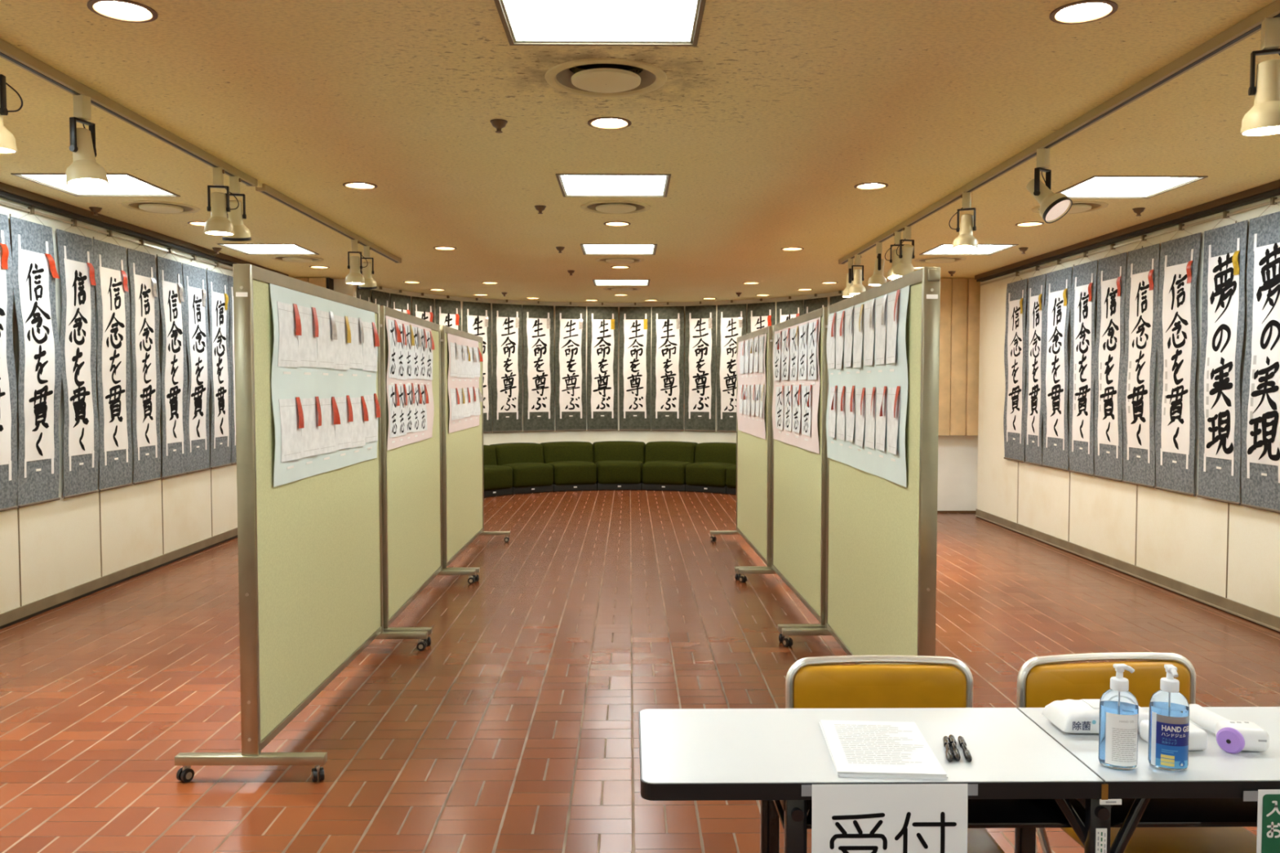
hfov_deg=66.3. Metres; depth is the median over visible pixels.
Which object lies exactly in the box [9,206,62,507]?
scroll
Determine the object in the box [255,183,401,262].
track
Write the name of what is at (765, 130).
ceiling
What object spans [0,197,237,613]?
wall
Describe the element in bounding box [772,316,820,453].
poster
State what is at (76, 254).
scroll
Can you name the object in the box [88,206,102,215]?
sprinkler head
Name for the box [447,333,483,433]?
poster
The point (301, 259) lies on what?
ceiling vent
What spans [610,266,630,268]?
recessed light
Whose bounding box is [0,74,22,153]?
spotlight
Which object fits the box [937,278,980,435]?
panel
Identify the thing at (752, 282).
recessed light
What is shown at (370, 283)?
spotlight
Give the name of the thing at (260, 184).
track joiner
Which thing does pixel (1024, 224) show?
recessed light
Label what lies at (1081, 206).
ceiling vent
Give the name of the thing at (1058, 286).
scroll
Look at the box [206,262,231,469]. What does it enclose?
scroll
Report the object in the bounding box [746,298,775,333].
scroll
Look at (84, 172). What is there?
spotlight
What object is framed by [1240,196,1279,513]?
scroll
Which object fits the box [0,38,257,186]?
track
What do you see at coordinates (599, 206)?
ceiling vent
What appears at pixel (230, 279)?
scroll
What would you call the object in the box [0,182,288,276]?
trim
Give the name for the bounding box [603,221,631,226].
recessed light
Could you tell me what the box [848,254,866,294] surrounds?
spotlight
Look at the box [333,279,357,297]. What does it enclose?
wall
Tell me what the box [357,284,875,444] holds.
wall
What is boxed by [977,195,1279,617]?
wall
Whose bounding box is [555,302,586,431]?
scroll
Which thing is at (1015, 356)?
scroll
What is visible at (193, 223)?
recessed light
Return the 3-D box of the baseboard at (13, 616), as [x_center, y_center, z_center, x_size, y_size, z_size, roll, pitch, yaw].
[-3.810,1.279,3.392,0.012,0.093,15.550,0,2,-1]
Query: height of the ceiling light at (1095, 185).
0.077 m
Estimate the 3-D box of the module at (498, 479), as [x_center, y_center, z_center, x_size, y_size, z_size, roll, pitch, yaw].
[-2.141,0.586,13.049,0.724,0.651,0.777,2,3,41]
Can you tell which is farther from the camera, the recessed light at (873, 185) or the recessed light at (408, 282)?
the recessed light at (408, 282)
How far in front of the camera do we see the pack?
2.16 m
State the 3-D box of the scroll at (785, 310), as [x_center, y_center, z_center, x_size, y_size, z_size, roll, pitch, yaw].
[2.024,-0.834,13.302,0.039,1.868,0.475,-2,3,-41]
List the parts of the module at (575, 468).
backrest, seat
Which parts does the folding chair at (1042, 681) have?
leg, backrest, seat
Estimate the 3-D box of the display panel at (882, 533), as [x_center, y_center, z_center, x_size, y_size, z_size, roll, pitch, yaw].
[1.078,0.321,4.575,0.550,1.905,1.842,0,2,0]
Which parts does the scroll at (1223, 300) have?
rod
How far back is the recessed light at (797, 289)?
12.36 m
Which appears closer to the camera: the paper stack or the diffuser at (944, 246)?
the paper stack
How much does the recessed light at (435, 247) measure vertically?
0.035 m
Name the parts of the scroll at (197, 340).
rod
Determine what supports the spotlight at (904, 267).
hanging from the track at (1251, 24)
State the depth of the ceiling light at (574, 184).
6.12 m
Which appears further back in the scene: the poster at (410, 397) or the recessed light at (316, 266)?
the recessed light at (316, 266)
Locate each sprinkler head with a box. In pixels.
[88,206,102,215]
[212,247,222,253]
[489,119,507,133]
[534,204,546,213]
[555,246,564,253]
[567,270,574,275]
[948,271,955,275]
[1018,247,1028,253]
[1132,207,1145,216]
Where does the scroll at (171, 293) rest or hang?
attached to the wall at (48, 548)
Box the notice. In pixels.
[1243,789,1279,852]
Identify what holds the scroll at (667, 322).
attached to the wall at (645, 436)
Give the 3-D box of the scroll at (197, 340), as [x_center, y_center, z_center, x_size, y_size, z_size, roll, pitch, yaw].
[-3.840,-0.542,8.503,0.052,1.874,0.468,0,2,-2]
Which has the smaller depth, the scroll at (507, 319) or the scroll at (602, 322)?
the scroll at (507, 319)
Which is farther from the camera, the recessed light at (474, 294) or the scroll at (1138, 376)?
the recessed light at (474, 294)
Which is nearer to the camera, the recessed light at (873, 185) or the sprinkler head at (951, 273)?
the recessed light at (873, 185)
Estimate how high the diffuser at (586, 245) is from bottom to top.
0.006 m
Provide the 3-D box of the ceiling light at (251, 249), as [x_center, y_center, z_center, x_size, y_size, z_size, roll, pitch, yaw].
[-3.254,-1.594,8.625,0.654,0.077,0.654,0,2,-1]
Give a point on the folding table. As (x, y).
(1029, 774)
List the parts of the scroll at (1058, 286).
rod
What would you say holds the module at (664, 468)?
on the floor
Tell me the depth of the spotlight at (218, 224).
5.20 m
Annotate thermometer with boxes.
[1189,703,1269,753]
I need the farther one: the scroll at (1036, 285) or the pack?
the scroll at (1036, 285)
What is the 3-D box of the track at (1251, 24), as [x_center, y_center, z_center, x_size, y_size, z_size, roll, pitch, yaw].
[1.972,-1.398,5.277,0.058,0.042,8.226,0,2,-1]
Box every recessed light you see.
[87,0,158,22]
[187,221,205,226]
[309,265,329,268]
[342,182,377,189]
[403,280,420,283]
[429,288,444,290]
[433,246,456,249]
[473,293,488,295]
[481,281,498,284]
[585,299,598,301]
[587,116,631,129]
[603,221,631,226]
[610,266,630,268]
[644,299,657,301]
[742,281,759,284]
[780,247,804,250]
[796,288,813,290]
[820,281,838,284]
[853,182,888,189]
[914,266,924,269]
[1015,222,1044,226]
[1048,0,1118,24]
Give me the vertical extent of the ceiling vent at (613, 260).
0.110 m
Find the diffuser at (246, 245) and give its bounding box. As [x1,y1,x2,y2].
[245,244,297,246]
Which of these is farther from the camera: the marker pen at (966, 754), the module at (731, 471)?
the module at (731, 471)
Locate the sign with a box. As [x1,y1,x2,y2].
[801,783,977,852]
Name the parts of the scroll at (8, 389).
rod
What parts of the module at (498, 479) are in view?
backrest, seat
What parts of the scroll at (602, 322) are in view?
rod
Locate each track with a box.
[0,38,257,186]
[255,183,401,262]
[838,0,1279,264]
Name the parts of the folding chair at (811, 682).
frame, backrest, seat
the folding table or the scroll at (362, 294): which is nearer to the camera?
the folding table
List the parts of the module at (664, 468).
seat, backrest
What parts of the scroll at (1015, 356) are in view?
rod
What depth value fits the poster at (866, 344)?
4.45 m
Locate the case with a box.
[1139,720,1207,751]
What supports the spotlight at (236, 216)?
hanging from the track at (9, 52)
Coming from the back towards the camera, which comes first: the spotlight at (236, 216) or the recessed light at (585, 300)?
the recessed light at (585, 300)
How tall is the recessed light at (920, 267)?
0.035 m
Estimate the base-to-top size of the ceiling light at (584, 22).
0.077 m
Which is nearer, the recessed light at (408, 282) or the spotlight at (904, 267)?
the spotlight at (904, 267)
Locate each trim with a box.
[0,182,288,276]
[974,179,1279,285]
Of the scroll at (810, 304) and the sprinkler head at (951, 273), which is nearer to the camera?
the sprinkler head at (951, 273)
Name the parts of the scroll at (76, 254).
rod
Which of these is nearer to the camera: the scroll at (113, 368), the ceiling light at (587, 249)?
the scroll at (113, 368)
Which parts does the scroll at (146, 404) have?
rod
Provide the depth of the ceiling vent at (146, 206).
6.54 m
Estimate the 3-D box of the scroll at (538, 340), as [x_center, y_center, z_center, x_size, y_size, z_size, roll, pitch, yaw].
[-1.453,-0.865,14.055,0.474,1.873,0.040,-1,3,-24]
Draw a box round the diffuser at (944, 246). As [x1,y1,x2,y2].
[938,244,993,247]
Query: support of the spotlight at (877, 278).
hanging from the track at (1251, 24)
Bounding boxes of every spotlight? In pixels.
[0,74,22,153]
[65,94,108,188]
[204,166,239,235]
[222,175,251,241]
[345,239,368,284]
[358,245,377,288]
[842,257,855,297]
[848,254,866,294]
[867,242,886,286]
[884,231,904,279]
[893,226,914,275]
[948,191,977,253]
[1026,147,1072,223]
[1240,17,1279,136]
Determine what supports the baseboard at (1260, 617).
attached to the wall at (1230, 551)
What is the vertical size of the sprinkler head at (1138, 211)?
0.050 m
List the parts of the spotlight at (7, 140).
cord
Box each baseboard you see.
[0,527,237,629]
[937,511,975,512]
[975,508,1279,632]
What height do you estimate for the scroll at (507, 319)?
1.868 m
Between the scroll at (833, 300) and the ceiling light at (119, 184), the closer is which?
the ceiling light at (119, 184)
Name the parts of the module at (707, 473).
seat, backrest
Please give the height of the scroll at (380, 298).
1.868 m
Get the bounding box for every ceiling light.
[10,173,180,196]
[217,244,319,254]
[493,0,706,46]
[555,173,671,196]
[580,244,657,254]
[592,279,649,285]
[919,244,1018,254]
[1055,175,1208,198]
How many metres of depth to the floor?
4.92 m
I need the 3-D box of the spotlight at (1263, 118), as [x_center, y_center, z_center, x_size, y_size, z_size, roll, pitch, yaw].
[1.998,-1.113,3.111,0.150,0.353,0.150,-2,3,-38]
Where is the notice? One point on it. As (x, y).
(1268, 841)
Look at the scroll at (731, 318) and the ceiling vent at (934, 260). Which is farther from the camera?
the scroll at (731, 318)
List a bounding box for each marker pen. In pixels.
[942,736,953,762]
[948,734,960,761]
[957,736,972,762]
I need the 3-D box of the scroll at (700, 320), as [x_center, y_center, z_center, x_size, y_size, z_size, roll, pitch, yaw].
[0.867,-0.868,14.114,0.471,1.873,0.040,1,3,21]
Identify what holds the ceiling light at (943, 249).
attached to the ceiling
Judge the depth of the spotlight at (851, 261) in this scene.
8.96 m
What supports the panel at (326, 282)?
attached to the wall at (340, 285)
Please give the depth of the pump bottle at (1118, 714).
1.95 m
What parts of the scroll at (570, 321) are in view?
rod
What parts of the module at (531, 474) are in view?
backrest, seat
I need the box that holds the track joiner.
[257,181,262,187]
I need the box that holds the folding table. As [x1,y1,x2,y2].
[639,706,1279,852]
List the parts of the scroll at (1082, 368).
rod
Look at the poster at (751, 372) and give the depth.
8.13 m
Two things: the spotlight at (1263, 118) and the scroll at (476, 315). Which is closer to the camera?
the spotlight at (1263, 118)
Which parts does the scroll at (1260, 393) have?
rod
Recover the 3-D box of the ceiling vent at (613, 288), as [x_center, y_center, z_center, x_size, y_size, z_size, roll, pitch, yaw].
[-0.223,-1.745,12.185,0.476,0.110,0.476,0,2,-1]
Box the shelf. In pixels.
[773,798,1257,829]
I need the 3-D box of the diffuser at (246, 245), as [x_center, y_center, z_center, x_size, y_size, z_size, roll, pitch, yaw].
[-3.254,-1.627,8.623,0.600,0.006,0.600,0,2,-1]
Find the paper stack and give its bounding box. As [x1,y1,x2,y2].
[818,720,947,779]
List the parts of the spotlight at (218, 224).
cord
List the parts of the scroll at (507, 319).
rod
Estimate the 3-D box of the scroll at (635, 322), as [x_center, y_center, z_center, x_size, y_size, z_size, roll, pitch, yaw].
[-0.070,-0.877,14.314,0.468,1.868,0.037,0,2,3]
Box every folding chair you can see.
[785,654,1004,852]
[1016,652,1257,852]
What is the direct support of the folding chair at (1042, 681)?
on the floor
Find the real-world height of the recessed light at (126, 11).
0.035 m
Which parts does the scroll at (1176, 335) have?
rod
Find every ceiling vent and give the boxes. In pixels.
[121,200,199,213]
[270,255,323,262]
[544,57,666,97]
[580,200,651,213]
[595,256,644,263]
[603,286,640,291]
[914,256,966,263]
[1031,200,1108,213]
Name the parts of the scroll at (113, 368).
rod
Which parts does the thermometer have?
handle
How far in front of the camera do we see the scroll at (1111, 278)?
7.82 m
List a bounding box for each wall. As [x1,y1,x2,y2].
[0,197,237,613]
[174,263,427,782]
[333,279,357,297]
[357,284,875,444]
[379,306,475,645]
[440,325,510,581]
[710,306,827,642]
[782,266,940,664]
[886,279,977,511]
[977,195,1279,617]
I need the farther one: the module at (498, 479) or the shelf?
the module at (498, 479)
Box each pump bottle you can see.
[1097,663,1138,769]
[1147,664,1189,771]
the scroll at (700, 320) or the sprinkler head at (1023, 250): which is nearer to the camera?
the sprinkler head at (1023, 250)
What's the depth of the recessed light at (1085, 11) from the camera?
3.17 m
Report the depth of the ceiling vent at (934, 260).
9.27 m
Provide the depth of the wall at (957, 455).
11.22 m
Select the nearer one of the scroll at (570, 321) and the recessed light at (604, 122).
the recessed light at (604, 122)
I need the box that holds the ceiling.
[0,0,1279,302]
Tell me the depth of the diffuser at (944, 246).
8.89 m
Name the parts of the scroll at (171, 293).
rod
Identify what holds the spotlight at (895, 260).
hanging from the track at (1251, 24)
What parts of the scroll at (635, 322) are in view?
rod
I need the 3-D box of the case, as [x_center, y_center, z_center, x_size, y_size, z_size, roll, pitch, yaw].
[1.138,0.659,2.093,0.105,0.044,0.085,0,2,-4]
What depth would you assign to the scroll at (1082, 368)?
8.29 m
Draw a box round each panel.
[293,277,333,290]
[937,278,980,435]
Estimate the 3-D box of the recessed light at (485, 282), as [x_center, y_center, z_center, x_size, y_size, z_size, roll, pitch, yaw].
[-1.755,-1.696,11.479,0.200,0.035,0.200,0,2,-1]
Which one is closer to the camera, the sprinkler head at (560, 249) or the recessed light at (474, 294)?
the sprinkler head at (560, 249)
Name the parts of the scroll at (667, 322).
rod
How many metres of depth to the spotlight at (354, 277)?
7.80 m
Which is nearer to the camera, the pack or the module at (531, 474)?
the pack
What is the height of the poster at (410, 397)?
0.762 m
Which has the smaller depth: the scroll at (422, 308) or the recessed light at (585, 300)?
the scroll at (422, 308)
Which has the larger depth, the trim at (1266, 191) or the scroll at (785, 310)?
the scroll at (785, 310)
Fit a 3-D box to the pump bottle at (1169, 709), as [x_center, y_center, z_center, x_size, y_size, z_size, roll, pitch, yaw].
[1.062,0.582,1.968,0.072,0.207,0.057,1,3,21]
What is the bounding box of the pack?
[1041,698,1149,733]
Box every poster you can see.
[269,283,380,487]
[385,315,434,450]
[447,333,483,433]
[736,333,766,439]
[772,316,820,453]
[826,285,909,487]
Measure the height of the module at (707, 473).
0.651 m
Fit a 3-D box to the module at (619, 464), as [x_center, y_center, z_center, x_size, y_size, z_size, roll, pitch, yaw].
[-0.300,0.548,13.921,0.777,0.651,0.726,0,2,-1]
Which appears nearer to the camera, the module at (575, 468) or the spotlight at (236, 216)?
the spotlight at (236, 216)
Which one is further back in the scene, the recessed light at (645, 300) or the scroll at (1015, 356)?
the recessed light at (645, 300)
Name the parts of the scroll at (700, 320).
rod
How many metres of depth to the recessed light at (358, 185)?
5.92 m
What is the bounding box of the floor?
[0,489,1279,852]
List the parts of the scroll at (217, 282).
rod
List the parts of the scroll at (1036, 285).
rod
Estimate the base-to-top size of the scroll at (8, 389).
1.874 m
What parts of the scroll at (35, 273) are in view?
rod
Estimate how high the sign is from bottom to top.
0.210 m
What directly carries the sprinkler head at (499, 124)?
attached to the ceiling
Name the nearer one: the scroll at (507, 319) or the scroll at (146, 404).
the scroll at (146, 404)
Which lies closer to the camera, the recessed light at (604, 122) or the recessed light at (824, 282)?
the recessed light at (604, 122)
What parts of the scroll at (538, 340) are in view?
rod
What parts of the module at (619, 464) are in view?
seat, backrest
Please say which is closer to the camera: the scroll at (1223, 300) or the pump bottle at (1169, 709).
the pump bottle at (1169, 709)
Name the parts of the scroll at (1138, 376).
rod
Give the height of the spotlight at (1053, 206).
0.367 m
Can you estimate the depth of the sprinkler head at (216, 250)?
8.54 m
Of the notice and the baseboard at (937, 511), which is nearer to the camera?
the notice
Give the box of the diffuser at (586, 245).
[586,244,652,246]
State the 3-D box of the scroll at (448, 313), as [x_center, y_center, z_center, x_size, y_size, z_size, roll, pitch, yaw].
[-2.569,-0.829,13.186,0.039,1.868,0.446,2,3,41]
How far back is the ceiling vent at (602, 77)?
3.81 m
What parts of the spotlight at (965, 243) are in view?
cord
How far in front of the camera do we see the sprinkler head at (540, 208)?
6.54 m
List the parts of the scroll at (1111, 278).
rod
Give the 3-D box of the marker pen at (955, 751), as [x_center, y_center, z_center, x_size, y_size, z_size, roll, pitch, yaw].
[0.661,0.675,2.061,0.014,0.014,0.133,1,3,12]
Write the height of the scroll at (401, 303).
1.868 m
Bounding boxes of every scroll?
[0,213,17,511]
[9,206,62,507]
[56,219,99,498]
[92,230,132,491]
[127,239,160,484]
[157,248,187,479]
[182,255,210,474]
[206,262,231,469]
[227,275,236,465]
[357,285,370,302]
[372,286,390,307]
[390,289,411,315]
[411,293,434,322]
[435,295,461,330]
[462,297,492,432]
[492,299,522,432]
[522,301,554,431]
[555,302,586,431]
[586,302,617,431]
[618,302,651,430]
[651,302,684,431]
[684,301,715,431]
[715,300,746,431]
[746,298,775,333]
[776,296,803,324]
[803,293,827,314]
[829,290,848,305]
[1003,271,1027,462]
[1024,266,1045,466]
[1041,259,1071,471]
[1068,251,1097,476]
[1093,244,1127,481]
[1120,235,1159,488]
[1155,223,1200,496]
[1196,210,1247,505]
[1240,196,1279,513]
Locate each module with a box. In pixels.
[483,444,512,497]
[488,442,553,494]
[540,441,596,491]
[592,440,645,490]
[641,441,697,491]
[685,442,736,493]
[725,465,736,494]
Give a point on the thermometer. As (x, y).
(1232, 736)
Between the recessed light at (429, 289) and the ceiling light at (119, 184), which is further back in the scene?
the recessed light at (429, 289)
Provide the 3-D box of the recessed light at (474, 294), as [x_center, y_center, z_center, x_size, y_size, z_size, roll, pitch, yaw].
[-2.112,-1.762,13.014,0.200,0.035,0.200,0,2,-1]
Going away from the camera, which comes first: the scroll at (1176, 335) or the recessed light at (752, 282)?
the scroll at (1176, 335)
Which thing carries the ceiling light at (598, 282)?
attached to the ceiling
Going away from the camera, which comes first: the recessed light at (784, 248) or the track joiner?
the track joiner
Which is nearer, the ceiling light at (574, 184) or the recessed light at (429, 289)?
the ceiling light at (574, 184)
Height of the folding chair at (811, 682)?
0.773 m
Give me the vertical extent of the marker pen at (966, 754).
0.014 m
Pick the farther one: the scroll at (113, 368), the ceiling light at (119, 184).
the scroll at (113, 368)
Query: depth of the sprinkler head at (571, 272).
10.24 m
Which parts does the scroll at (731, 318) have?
rod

